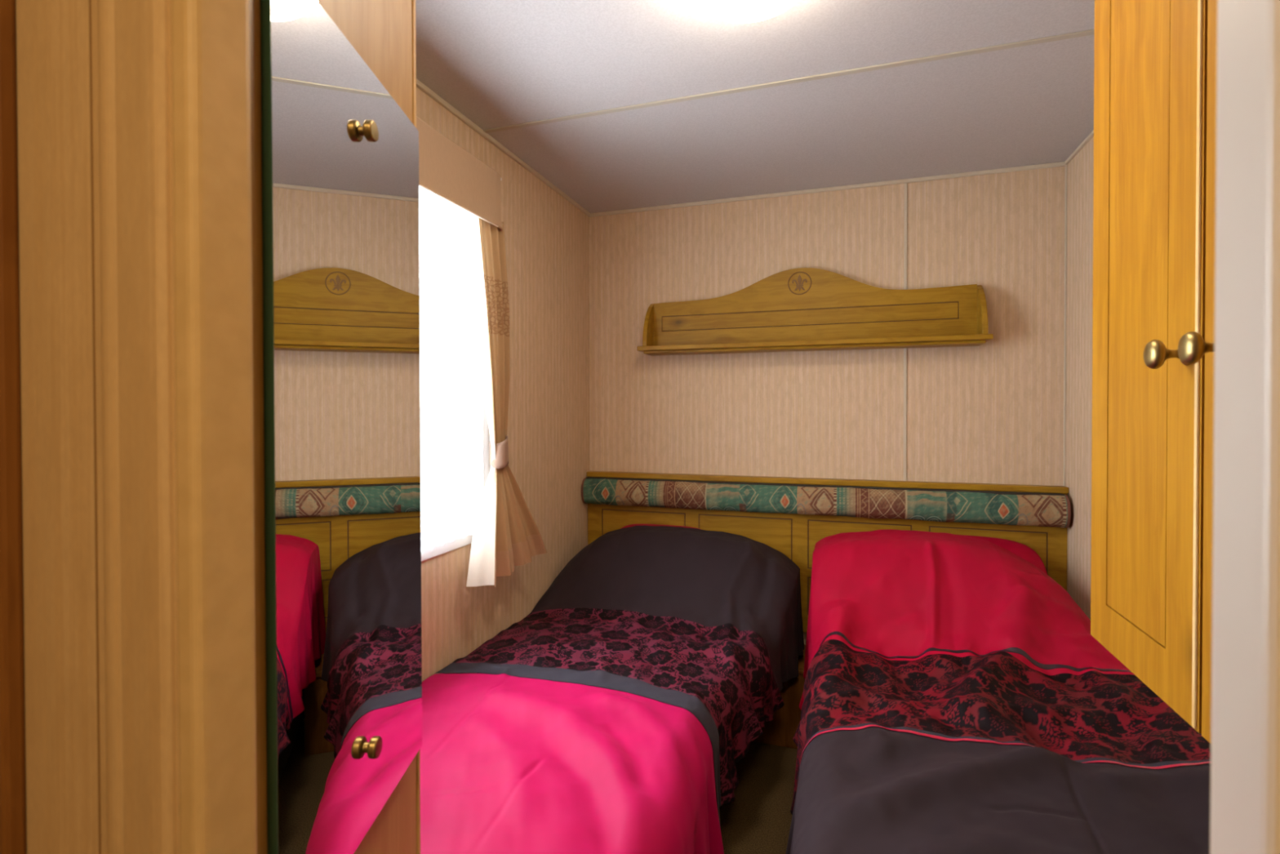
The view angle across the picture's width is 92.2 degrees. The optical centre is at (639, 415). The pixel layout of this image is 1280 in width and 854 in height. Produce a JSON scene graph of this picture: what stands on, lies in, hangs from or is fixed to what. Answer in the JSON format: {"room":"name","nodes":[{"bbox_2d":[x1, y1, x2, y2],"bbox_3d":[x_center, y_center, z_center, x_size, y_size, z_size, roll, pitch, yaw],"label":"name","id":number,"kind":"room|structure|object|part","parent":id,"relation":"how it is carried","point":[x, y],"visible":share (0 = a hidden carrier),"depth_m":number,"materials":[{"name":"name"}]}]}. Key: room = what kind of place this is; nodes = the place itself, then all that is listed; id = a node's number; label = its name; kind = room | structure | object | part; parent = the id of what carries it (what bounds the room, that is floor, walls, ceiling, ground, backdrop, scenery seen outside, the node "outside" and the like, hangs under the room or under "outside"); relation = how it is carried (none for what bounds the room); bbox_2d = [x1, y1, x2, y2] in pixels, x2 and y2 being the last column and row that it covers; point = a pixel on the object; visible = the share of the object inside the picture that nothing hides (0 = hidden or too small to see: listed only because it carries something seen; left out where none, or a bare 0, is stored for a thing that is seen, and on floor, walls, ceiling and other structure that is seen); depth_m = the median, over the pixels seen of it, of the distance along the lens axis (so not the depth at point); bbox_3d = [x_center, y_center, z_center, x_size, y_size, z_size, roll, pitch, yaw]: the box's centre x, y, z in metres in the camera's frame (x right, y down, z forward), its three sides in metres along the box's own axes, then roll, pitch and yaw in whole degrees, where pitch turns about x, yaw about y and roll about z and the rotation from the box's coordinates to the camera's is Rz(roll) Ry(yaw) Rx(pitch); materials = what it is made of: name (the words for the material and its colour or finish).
{"room":"caravan bedroom","nodes":[
{"label":"caravan bedroom","id":0,"kind":"room"},
{"bbox_2d":[416,86,589,681],"bbox_3d":[-0.594,0.156,1.669,0.060,2.053,2.204,0,1,18],"label":"wall","id":1,"kind":"structure","parent":0,"point":[547,237],"depth_m":2.22,"materials":[{"name":"paint"}]},
{"bbox_2d":[421,534,472,561],"bbox_3d":[-0.658,-0.115,1.447,0.056,1.000,0.860,0,1,18],"label":"window","id":2,"kind":"structure","parent":1,"relation":"in","point":[428,553],"depth_m":1.72,"materials":[{"name":"white plastic"}]},
{"bbox_2d":[418,186,490,551],"bbox_3d":[-0.593,-0.123,1.436,0.022,0.933,0.969,0,1,18],"label":"window","id":3,"kind":"structure","parent":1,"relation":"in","point":[455,467],"depth_m":1.66,"materials":[{"name":"white glass"}]},
{"bbox_2d":[416,116,502,231],"bbox_3d":[-0.605,-0.629,1.375,0.098,0.162,1.048,0,1,18],"label":"pelmet","id":4,"kind":"object","parent":1,"relation":"attached to","point":[447,171],"visible":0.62,"depth_m":1.62,"materials":[{"name":"wood"}]},
{"bbox_2d":[465,210,546,586],"bbox_3d":[-0.424,-0.053,1.884,0.127,1.065,0.361,0,1,18],"label":"curtain","id":5,"kind":"object","parent":4,"relation":"hanging from","point":[504,519],"visible":0.98,"depth_m":1.82,"materials":[{"name":"beige fabric"}]},
{"bbox_2d":[416,79,590,216],"bbox_3d":[-0.563,-0.863,1.641,0.012,0.014,2.192,0,1,18],"label":"trim","id":6,"kind":"structure","parent":1,"relation":"attached to","point":[420,85],"depth_m":1.93,"materials":[{"name":"beige"}]},
{"bbox_2d":[14,0,1217,853],"bbox_3d":[0.087,0.170,0.265,2.600,2.053,0.038,0,1,18],"label":"door frame","id":7,"kind":"structure","parent":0,"point":[52,55],"depth_m":0.39,"materials":[{"name":"wood"}]},
{"bbox_2d":[0,0,26,853],"bbox_3d":[-0.497,0.170,0.431,0.188,2.053,0.012,0,1,18],"label":"trim","id":8,"kind":"structure","parent":7,"relation":"attached to","point":[12,770],"depth_m":0.40,"materials":[{"name":"brown wood"}]},
{"bbox_2d":[88,0,101,853],"bbox_3d":[-0.338,0.170,0.385,0.001,2.053,0.002,0,1,18],"label":"trim","id":9,"kind":"structure","parent":7,"relation":"attached to","point":[90,1],"depth_m":0.38,"materials":[{"name":"brown wood"}]},
{"bbox_2d":[97,0,124,853],"bbox_3d":[-0.322,0.206,0.378,0.017,1.980,0.005,0,1,18],"label":"trim","id":10,"kind":"structure","parent":7,"relation":"attached to","point":[105,8],"depth_m":0.37,"materials":[{"name":"wood"}]},
{"bbox_2d":[114,0,177,853],"bbox_3d":[-0.294,0.206,0.369,0.042,1.980,0.006,0,1,18],"label":"trim","id":11,"kind":"structure","parent":7,"relation":"attached to","point":[141,27],"depth_m":0.36,"materials":[{"name":"wood"}]},
{"bbox_2d":[171,0,257,853],"bbox_3d":[-0.258,0.206,0.378,0.020,1.980,0.040,0,1,18],"label":"trim","id":12,"kind":"structure","parent":7,"relation":"attached to","point":[211,38],"depth_m":0.36,"materials":[{"name":"beige wood"}]},
{"bbox_2d":[249,0,420,853],"bbox_3d":[-0.281,0.214,0.582,0.041,1.940,0.356,0,1,-1],"label":"door","id":13,"kind":"structure","parent":7,"relation":"in","point":[382,33],"depth_m":0.57,"materials":[{"name":"brown wood"}]},
{"bbox_2d":[260,0,422,853],"bbox_3d":[-0.258,0.030,0.574,0.029,0.717,0.292,0,1,-1],"label":"mirror","id":14,"kind":"object","parent":13,"relation":"attached to","point":[340,155],"visible":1,"depth_m":0.52,"materials":[{"name":"clear glass"}]},
{"bbox_2d":[1210,0,1279,853],"bbox_3d":[0.225,0.207,0.219,0.022,1.980,0.040,0,1,18],"label":"trim","id":15,"kind":"structure","parent":7,"relation":"attached to","point":[1245,779],"depth_m":0.22,"materials":[{"name":"beige"}]},
{"bbox_2d":[415,0,1094,213],"bbox_3d":[0.226,-0.886,0.684,2.600,0.050,3.660,0,1,18],"label":"ceiling","id":16,"kind":"structure","parent":0,"point":[498,63],"depth_m":1.63,"materials":[{"name":"white paint"}]},
{"bbox_2d":[692,0,799,23],"bbox_3d":[0.207,-0.822,1.154,0.264,0.089,0.264,0,1,18],"label":"ceiling lamp","id":17,"kind":"object","parent":16,"relation":"attached to","point":[740,11],"visible":1,"depth_m":1.19,"materials":[{"name":"beige"}]},
{"bbox_2d":[483,29,1094,133],"bbox_3d":[0.370,-0.870,1.609,1.780,0.004,0.018,0,1,18],"label":"trim","id":18,"kind":"structure","parent":16,"relation":"attached to","point":[1087,33],"depth_m":1.58,"materials":[{"name":"beige"}]},
{"bbox_2d":[719,741,797,853],"bbox_3d":[0.230,1.217,0.707,2.600,0.050,3.660,0,1,18],"label":"floor","id":19,"kind":"structure","parent":0,"point":[758,820],"depth_m":1.87,"materials":[{"name":"brown carpet"}]},
{"bbox_2d":[476,672,715,786],"bbox_3d":[-0.170,0.969,1.699,0.700,0.425,1.800,0,1,18],"label":"bed","id":20,"kind":"object","parent":19,"relation":"on","point":[477,673],"visible":0.02,"depth_m":1.74,"materials":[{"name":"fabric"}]},
{"bbox_3d":[-0.170,0.837,1.697,0.700,0.160,1.800,0,1,18],"label":"mattress","id":21,"kind":"part","parent":20,"relation":"part of","materials":[{"name":"pink fabric"}]},
{"bbox_2d":[419,525,804,853],"bbox_3d":[-0.080,0.778,1.649,0.914,0.659,1.795,0,1,18],"label":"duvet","id":22,"kind":"object","parent":20,"relation":"on","point":[707,624],"visible":0.94,"depth_m":1.52,"materials":[{"name":"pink fabric"}]},
{"bbox_3d":[-0.292,0.888,1.193,0.797,0.449,0.795,0,1,18],"label":"crimson panel","id":23,"kind":"part","parent":22,"relation":"part of","materials":[{"name":"fabric"}]},
{"bbox_3d":[-0.041,0.801,1.827,0.879,0.287,0.483,0,1,18],"label":"floral panel","id":24,"kind":"part","parent":22,"relation":"part of","materials":[{"name":"pink fabric"}]},
{"bbox_3d":[0.123,0.676,2.267,0.914,0.469,0.492,0,1,18],"label":"charcoal panel","id":25,"kind":"part","parent":22,"relation":"part of","materials":[{"name":"fabric"}]},
{"bbox_2d":[620,523,701,529],"bbox_3d":[0.062,0.570,2.434,0.420,0.241,0.289,0,1,18],"label":"pillow","id":26,"kind":"object","parent":20,"relation":"on","point":[640,524],"visible":0.1,"depth_m":2.54,"materials":[{"name":"fabric"}]},
{"bbox_2d":[752,644,816,749],"bbox_3d":[0.548,1.031,2.297,0.250,0.285,0.247,0,1,18],"label":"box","id":27,"kind":"object","parent":19,"relation":"on","point":[780,731],"visible":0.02,"depth_m":2.18,"materials":[{"name":"brown wood"}]},
{"bbox_2d":[816,634,1181,769],"bbox_3d":[0.797,0.971,1.381,0.775,0.425,1.800,0,1,18],"label":"bed","id":28,"kind":"object","parent":19,"relation":"on","point":[831,634],"visible":0.02,"depth_m":1.47,"materials":[{"name":"brown fabric"}]},
{"bbox_2d":[786,528,1210,853],"bbox_3d":[0.765,0.762,1.371,0.854,0.694,1.795,0,1,18],"label":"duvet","id":29,"kind":"object","parent":28,"relation":"on","point":[901,596],"visible":0.98,"depth_m":1.39,"materials":[{"name":"fabric"}]},
{"bbox_3d":[0.962,0.660,1.964,0.852,0.504,0.543,0,1,18],"label":"crimson panel","id":30,"kind":"part","parent":29,"relation":"part of","materials":[{"name":"fabric"}]},
{"bbox_3d":[0.613,0.886,0.900,0.848,0.456,0.804,0,1,18],"label":"charcoal panel","id":31,"kind":"part","parent":29,"relation":"part of","materials":[{"name":"fabric"}]},
{"bbox_3d":[0.804,0.789,1.490,0.854,0.327,0.449,0,1,18],"label":"floral panel","id":32,"kind":"part","parent":29,"relation":"part of","materials":[{"name":"red fabric"}]},
{"bbox_2d":[960,534,1047,574],"bbox_3d":[1.026,0.545,2.116,0.660,0.241,0.289,0,1,18],"label":"pillow","id":33,"kind":"object","parent":28,"relation":"on","point":[1022,550],"visible":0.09,"depth_m":2.09,"materials":[{"name":"fabric"}]},
{"bbox_2d":[589,166,1065,645],"bbox_3d":[0.791,0.145,2.405,2.600,2.053,0.060,0,1,18],"label":"wall","id":34,"kind":"structure","parent":0,"point":[992,411],"depth_m":2.37,"materials":[{"name":"paint"}]},
{"bbox_2d":[636,267,993,355],"bbox_3d":[0.613,-0.412,2.348,1.276,0.321,0.128,0,1,18],"label":"wall shelf","id":35,"kind":"object","parent":34,"relation":"attached to","point":[800,308],"visible":1,"depth_m":2.36,"materials":[{"name":"brown wood"}]},
{"bbox_3d":[0.622,-0.382,2.399,1.106,0.056,0.018,0,1,18],"label":"panel","id":36,"kind":"part","parent":35,"relation":"part of","materials":[{"name":"brown wood"}]},
{"bbox_3d":[0.617,-0.258,2.359,1.238,0.011,0.103,0,1,18],"label":"moulding","id":37,"kind":"part","parent":35,"relation":"part of","materials":[{"name":"brown wood"}]},
{"bbox_2d":[586,471,1068,632],"bbox_3d":[0.624,0.542,2.407,1.788,0.600,0.043,0,1,18],"label":"headboard","id":38,"kind":"object","parent":34,"relation":"attached to","point":[796,535],"visible":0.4,"depth_m":2.40,"materials":[{"name":"brown wood"}]},
{"bbox_3d":[0.016,0.496,2.615,0.361,0.181,0.027,0,1,18],"label":"panel","id":39,"kind":"part","parent":38,"relation":"part of","materials":[{"name":"brown wood"}]},
{"bbox_3d":[0.422,0.497,2.481,0.365,0.181,0.027,0,1,18],"label":"panel","id":40,"kind":"part","parent":38,"relation":"part of","materials":[{"name":"brown wood"}]},
{"bbox_3d":[0.832,0.700,2.349,0.363,0.140,0.027,0,1,18],"label":"panel","id":41,"kind":"part","parent":38,"relation":"part of","materials":[{"name":"brown wood"}]},
{"bbox_2d":[581,476,1071,527],"bbox_3d":[0.606,0.322,2.367,1.779,0.115,0.071,0,1,18],"label":"bolster cushion","id":42,"kind":"object","parent":38,"relation":"on","point":[990,507],"visible":1,"depth_m":2.29,"materials":[{"name":"fabric"}]},
{"bbox_3d":[0.624,0.253,2.404,1.788,0.022,0.043,0,1,18],"label":"rail","id":43,"kind":"part","parent":38,"relation":"part of","materials":[{"name":"brown wood"}]},
{"bbox_3d":[0.832,0.497,2.347,0.363,0.181,0.027,0,1,18],"label":"panel","id":44,"kind":"part","parent":38,"relation":"part of","materials":[{"name":"brown wood"}]},
{"bbox_3d":[1.242,0.498,2.212,0.367,0.181,0.027,0,1,18],"label":"panel","id":45,"kind":"part","parent":38,"relation":"part of","materials":[{"name":"brown wood"}]},
{"bbox_2d":[588,161,1067,217],"bbox_3d":[0.626,-0.874,2.409,1.792,0.014,0.012,0,1,18],"label":"trim","id":46,"kind":"structure","parent":34,"relation":"attached to","point":[1061,163],"depth_m":2.36,"materials":[{"name":"beige"}]},
{"bbox_2d":[903,182,907,480],"bbox_3d":[0.991,-0.312,2.300,0.011,1.109,0.005,0,1,18],"label":"trim","id":47,"kind":"structure","parent":34,"relation":"attached to","point":[905,184],"depth_m":2.30,"materials":[{"name":"beige"}]},
{"bbox_2d":[1062,165,1066,486],"bbox_3d":[1.478,0.154,2.145,0.006,2.039,0.006,0,1,18],"label":"trim","id":48,"kind":"structure","parent":34,"relation":"attached to","point":[1065,186],"depth_m":2.14,"materials":[{"name":"beige"}]},
{"bbox_2d":[1065,136,1210,766],"bbox_3d":[1.166,0.159,1.090,0.060,2.053,2.204,0,1,18],"label":"wall","id":49,"kind":"structure","parent":0,"point":[1080,170],"depth_m":2.01,"materials":[{"name":"paper"}]},
{"bbox_2d":[1065,129,1093,164],"bbox_3d":[1.265,-0.866,1.499,0.010,0.012,1.318,0,1,18],"label":"trim","id":50,"kind":"structure","parent":49,"relation":"attached to","point":[1091,135],"depth_m":1.99,"materials":[{"name":"beige"}]},
{"bbox_2d":[1090,0,1217,742],"bbox_3d":[0.774,-0.252,0.629,0.398,1.216,0.645,0,1,18],"label":"wardrobe","id":51,"kind":"object","parent":49,"relation":"attached to","point":[1155,60],"visible":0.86,"depth_m":0.79,"materials":[{"name":"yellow wood"}]},
{"bbox_3d":[0.684,-0.252,0.840,0.014,1.074,0.176,0,1,18],"label":"panel","id":52,"kind":"part","parent":51,"relation":"part of","materials":[{"name":"brown wood"}]},
{"bbox_3d":[0.615,-0.072,0.718,0.041,0.034,0.034,0,1,18],"label":"knob","id":53,"kind":"part","parent":51,"relation":"part of","materials":[{"name":"gold metal"}]},
{"bbox_3d":[0.590,-0.071,0.643,0.041,0.034,0.034,0,1,18],"label":"knob","id":54,"kind":"part","parent":51,"relation":"part of","materials":[{"name":"gold metal"}]},
{"bbox_3d":[0.582,-0.245,0.525,0.016,1.205,0.317,0,1,18],"label":"door","id":55,"kind":"part","parent":51,"relation":"part of","materials":[{"name":"brown wood"}]}
]}

